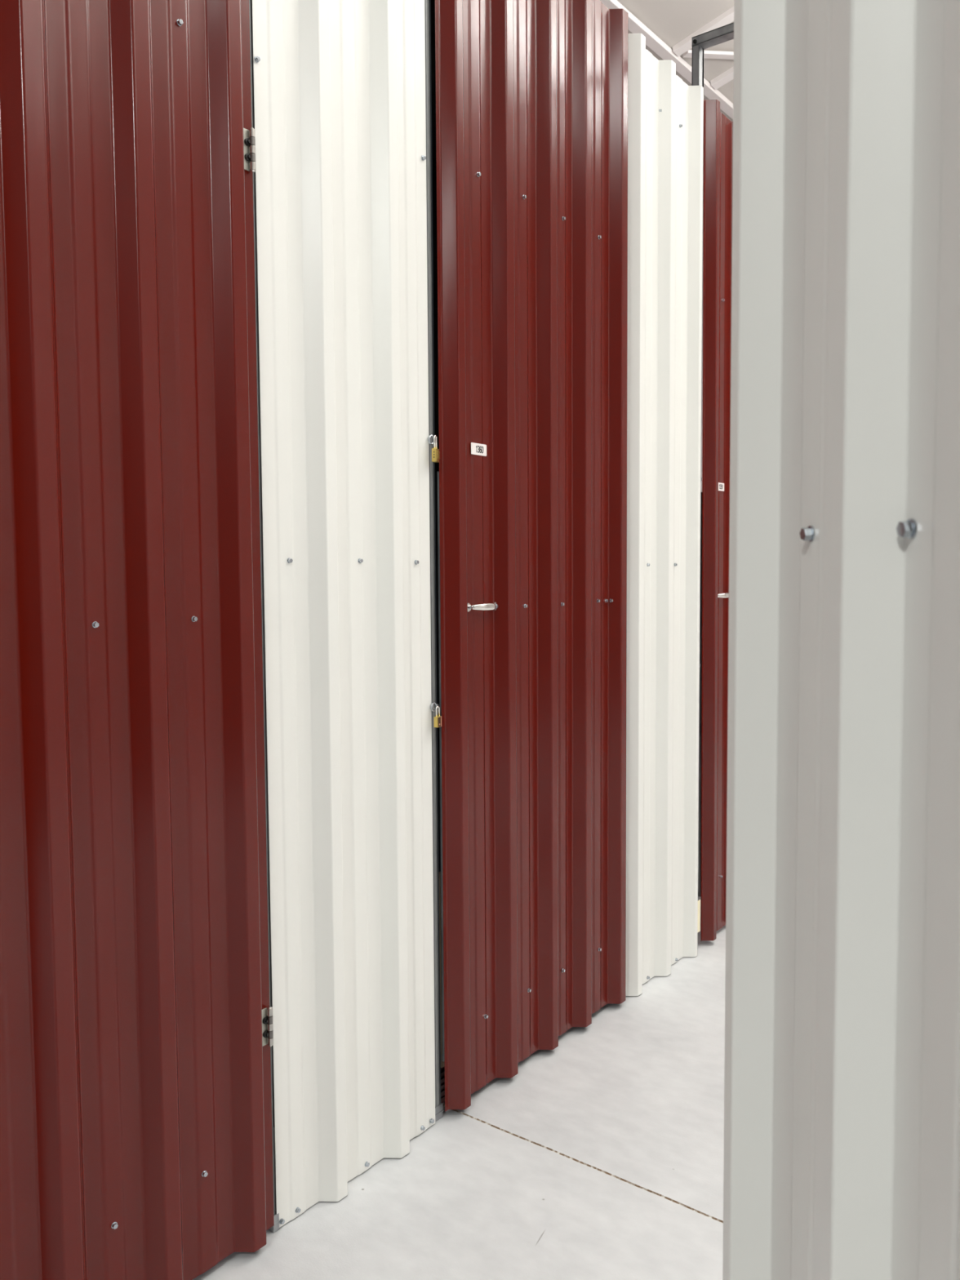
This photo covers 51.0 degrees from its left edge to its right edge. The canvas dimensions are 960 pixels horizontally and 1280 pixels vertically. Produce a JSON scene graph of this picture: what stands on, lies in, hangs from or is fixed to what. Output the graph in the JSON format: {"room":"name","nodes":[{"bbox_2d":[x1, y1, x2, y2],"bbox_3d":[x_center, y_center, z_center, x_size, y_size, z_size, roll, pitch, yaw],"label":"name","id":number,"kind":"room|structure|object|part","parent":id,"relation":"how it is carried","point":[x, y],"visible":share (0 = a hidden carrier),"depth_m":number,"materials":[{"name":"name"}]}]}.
{"room":"self storage corridor","nodes":[
{"label":"self storage corridor","id":0,"kind":"room"},
{"bbox_2d":[250,0,274,1127],"bbox_3d":[-0.897,-0.282,2.711,1.455,2.960,0.020,2,5,38],"label":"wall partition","id":1,"kind":"structure","parent":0,"point":[251,0],"depth_m":2.41,"materials":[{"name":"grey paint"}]},
{"bbox_2d":[431,0,435,160],"bbox_3d":[-0.861,-1.775,2.676,1.455,0.025,2.770,2,5,38],"label":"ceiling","id":2,"kind":"structure","parent":0,"point":[433,2],"depth_m":3.25,"materials":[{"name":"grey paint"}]},
{"bbox_2d":[431,160,440,871],"bbox_3d":[-0.011,-0.360,3.857,1.455,2.960,0.020,2,5,38],"label":"door frame","id":3,"kind":"structure","parent":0,"point":[433,162],"depth_m":3.93,"materials":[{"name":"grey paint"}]},
{"bbox_2d":[192,845,725,1279],"bbox_3d":[2.299,1.204,2.356,7.050,0.003,12.800,2,5,38],"label":"floor","id":4,"kind":"structure","parent":0,"point":[602,1157],"depth_m":2.29,"materials":[{"name":"concrete"}]},
{"bbox_2d":[248,0,279,1232],"bbox_3d":[-0.460,-0.286,2.025,0.062,3.050,0.019,2,5,38],"label":"steel post","id":5,"kind":"object","parent":4,"relation":"on","point":[275,1228],"visible":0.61,"depth_m":2.03,"materials":[{"name":"grey metal"}]},
{"bbox_2d":[0,0,274,1279],"bbox_3d":[-0.723,-0.259,1.624,0.060,3.010,0.942,2,5,38],"label":"door","id":6,"kind":"structure","parent":5,"relation":"attached to","point":[136,1024],"depth_m":1.76,"materials":[{"name":"red metal"}]},
{"bbox_2d":[252,0,435,1227],"bbox_3d":[-0.265,-0.283,2.204,0.035,3.012,0.514,2,5,38],"label":"wall panel","id":7,"kind":"object","parent":4,"relation":"on","point":[340,85],"visible":1,"depth_m":2.19,"materials":[{"name":"white metal"}]},
{"bbox_2d":[424,0,443,1121],"bbox_3d":[-0.132,-0.370,2.449,0.078,3.160,0.061,2,5,38],"label":"door frame","id":8,"kind":"structure","parent":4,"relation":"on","point":[438,1105],"depth_m":2.45,"materials":[{"name":"grey metal"}]},
{"bbox_2d":[431,435,439,462],"bbox_3d":[-0.106,-0.456,2.399,0.015,0.065,0.024,1,4,16],"label":"padlock","id":9,"kind":"object","parent":8,"relation":"attached to","point":[435,451],"visible":1,"depth_m":2.39,"materials":[{"name":"gold metal"}]},
{"bbox_2d":[433,705,441,727],"bbox_3d":[-0.102,0.185,2.439,0.013,0.052,0.022,1,4,26],"label":"padlock","id":10,"kind":"object","parent":8,"relation":"attached to","point":[437,719],"visible":1,"depth_m":2.43,"materials":[{"name":"gold metal"}]},
{"bbox_3d":[-0.097,0.198,2.438,0.001,0.023,0.018,1,4,26],"label":"plate","id":11,"kind":"part","parent":10,"relation":"part of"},
{"bbox_2d":[435,0,628,1111],"bbox_3d":[0.175,-0.341,2.786,0.060,3.015,0.886,2,5,38],"label":"door","id":12,"kind":"structure","parent":8,"relation":"attached to","point":[531,95],"depth_m":2.72,"materials":[{"name":"red metal"}]},
{"bbox_3d":[-0.096,0.328,2.508,0.014,1.482,0.014,2,5,38],"label":"lock rod","id":13,"kind":"part","parent":12,"relation":"part of","materials":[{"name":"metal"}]},
{"bbox_3d":[-0.003,-0.482,2.547,0.001,0.029,0.064,2,5,38],"label":"number plate","id":14,"kind":"part","parent":12,"relation":"part of","materials":[{"name":"white plastic"}]},
{"bbox_3d":[0.013,-0.085,2.570,0.031,0.022,0.119,2,5,38],"label":"handle","id":15,"kind":"part","parent":12,"relation":"part of","materials":[{"name":"silver metal"}]},
{"bbox_2d":[439,871,444,1067],"bbox_3d":[-0.038,0.832,2.634,0.010,0.505,0.214,2,5,38],"label":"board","id":16,"kind":"object","parent":4,"relation":"on","point":[440,937],"visible":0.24,"depth_m":2.55,"materials":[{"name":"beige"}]},
{"bbox_2d":[440,1066,444,1102],"bbox_3d":[-0.085,1.139,2.715,0.120,0.112,0.236,2,5,38],"label":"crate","id":17,"kind":"object","parent":4,"relation":"on","point":[442,1074],"visible":0.02,"depth_m":2.61,"materials":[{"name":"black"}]},
{"bbox_2d":[625,33,703,995],"bbox_3d":[0.619,-0.361,3.348,0.035,3.012,0.478,2,5,38],"label":"wall panel","id":18,"kind":"object","parent":4,"relation":"on","point":[665,113],"visible":0.99,"depth_m":3.34,"materials":[{"name":"white metal"}]},
{"bbox_2d":[691,22,733,949],"bbox_3d":[1.556,-0.436,2.949,2.040,3.205,0.053,2,5,38],"label":"frame","id":19,"kind":"object","parent":4,"relation":"on","point":[724,33],"visible":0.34,"depth_m":3.45,"materials":[{"name":"metal"}]},
{"bbox_2d":[697,899,700,933],"bbox_3d":[0.790,1.007,3.660,0.002,0.118,0.047,2,5,38],"label":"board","id":20,"kind":"object","parent":19,"relation":"attached to","point":[699,900],"visible":0.47,"depth_m":3.67,"materials":[{"name":"beige"}]},
{"bbox_2d":[697,98,733,941],"bbox_3d":[1.075,-0.412,3.950,0.060,2.990,0.913,2,5,38],"label":"door","id":21,"kind":"structure","parent":19,"relation":"attached to","point":[717,128],"depth_m":3.65,"materials":[{"name":"red metal"}]},
{"bbox_3d":[0.803,0.208,3.670,0.014,1.482,0.014,2,5,38],"label":"lock rod","id":22,"kind":"part","parent":21,"relation":"part of","materials":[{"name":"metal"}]},
{"bbox_3d":[0.882,-0.562,3.692,0.001,0.029,0.064,2,5,38],"label":"number plate","id":23,"kind":"part","parent":21,"relation":"part of","materials":[{"name":"white plastic"}]},
{"bbox_3d":[0.898,-0.164,3.716,0.031,0.022,0.110,2,5,38],"label":"handle","id":24,"kind":"part","parent":21,"relation":"part of","materials":[{"name":"silver metal"}]},
{"bbox_2d":[722,0,959,1279],"bbox_3d":[0.298,-0.183,0.583,0.086,3.015,0.774,-1,4,-3],"label":"wall panel","id":25,"kind":"object","parent":4,"relation":"on","point":[842,1077],"visible":1,"depth_m":0.71,"materials":[{"name":"white metal"}]},
{"bbox_2d":[617,0,733,121],"bbox_3d":[2.286,-3.798,2.024,7.400,1.030,13.100,2,5,38],"label":"ceiling","id":26,"kind":"structure","parent":0,"point":[672,21],"depth_m":5.92,"materials":[{"name":"grey metal"}]},
{"bbox_2d":[600,0,733,119],"bbox_3d":[-0.423,-3.454,4.141,0.070,0.034,12.600,2,5,38],"label":"roof purlin","id":27,"kind":"structure","parent":26,"relation":"attached to","point":[653,42],"depth_m":6.14,"materials":[{"name":"white metal"}]},
{"bbox_2d":[671,6,733,56],"bbox_3d":[2.531,-3.995,5.111,3.387,0.927,0.075,2,5,38],"label":"rafter","id":28,"kind":"object","parent":26,"relation":"attached to","point":[726,18],"visible":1,"depth_m":6.01,"materials":[{"name":"white metal"}]},
{"bbox_2d":[710,66,733,89],"bbox_3d":[2.861,-4.024,5.538,3.387,0.927,0.075,2,5,38],"label":"rafter","id":29,"kind":"object","parent":26,"relation":"attached to","point":[726,77],"visible":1,"depth_m":6.54,"materials":[{"name":"white metal"}]},
{"bbox_2d":[682,49,733,59],"bbox_3d":[1.491,-3.650,6.282,0.483,0.079,0.060,-2,4,-20],"label":"brace","id":30,"kind":"object","parent":29,"relation":"attached to","point":[707,54],"visible":0.56,"depth_m":6.26,"materials":[{"name":"white metal"}]},
{"bbox_2d":[701,163,703,492],"bbox_3d":[-0.567,-1.213,4.405,0.150,4.600,12.800,2,5,38],"label":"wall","id":31,"kind":"structure","parent":0,"point":[703,163],"depth_m":6.99,"materials":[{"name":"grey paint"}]}
]}

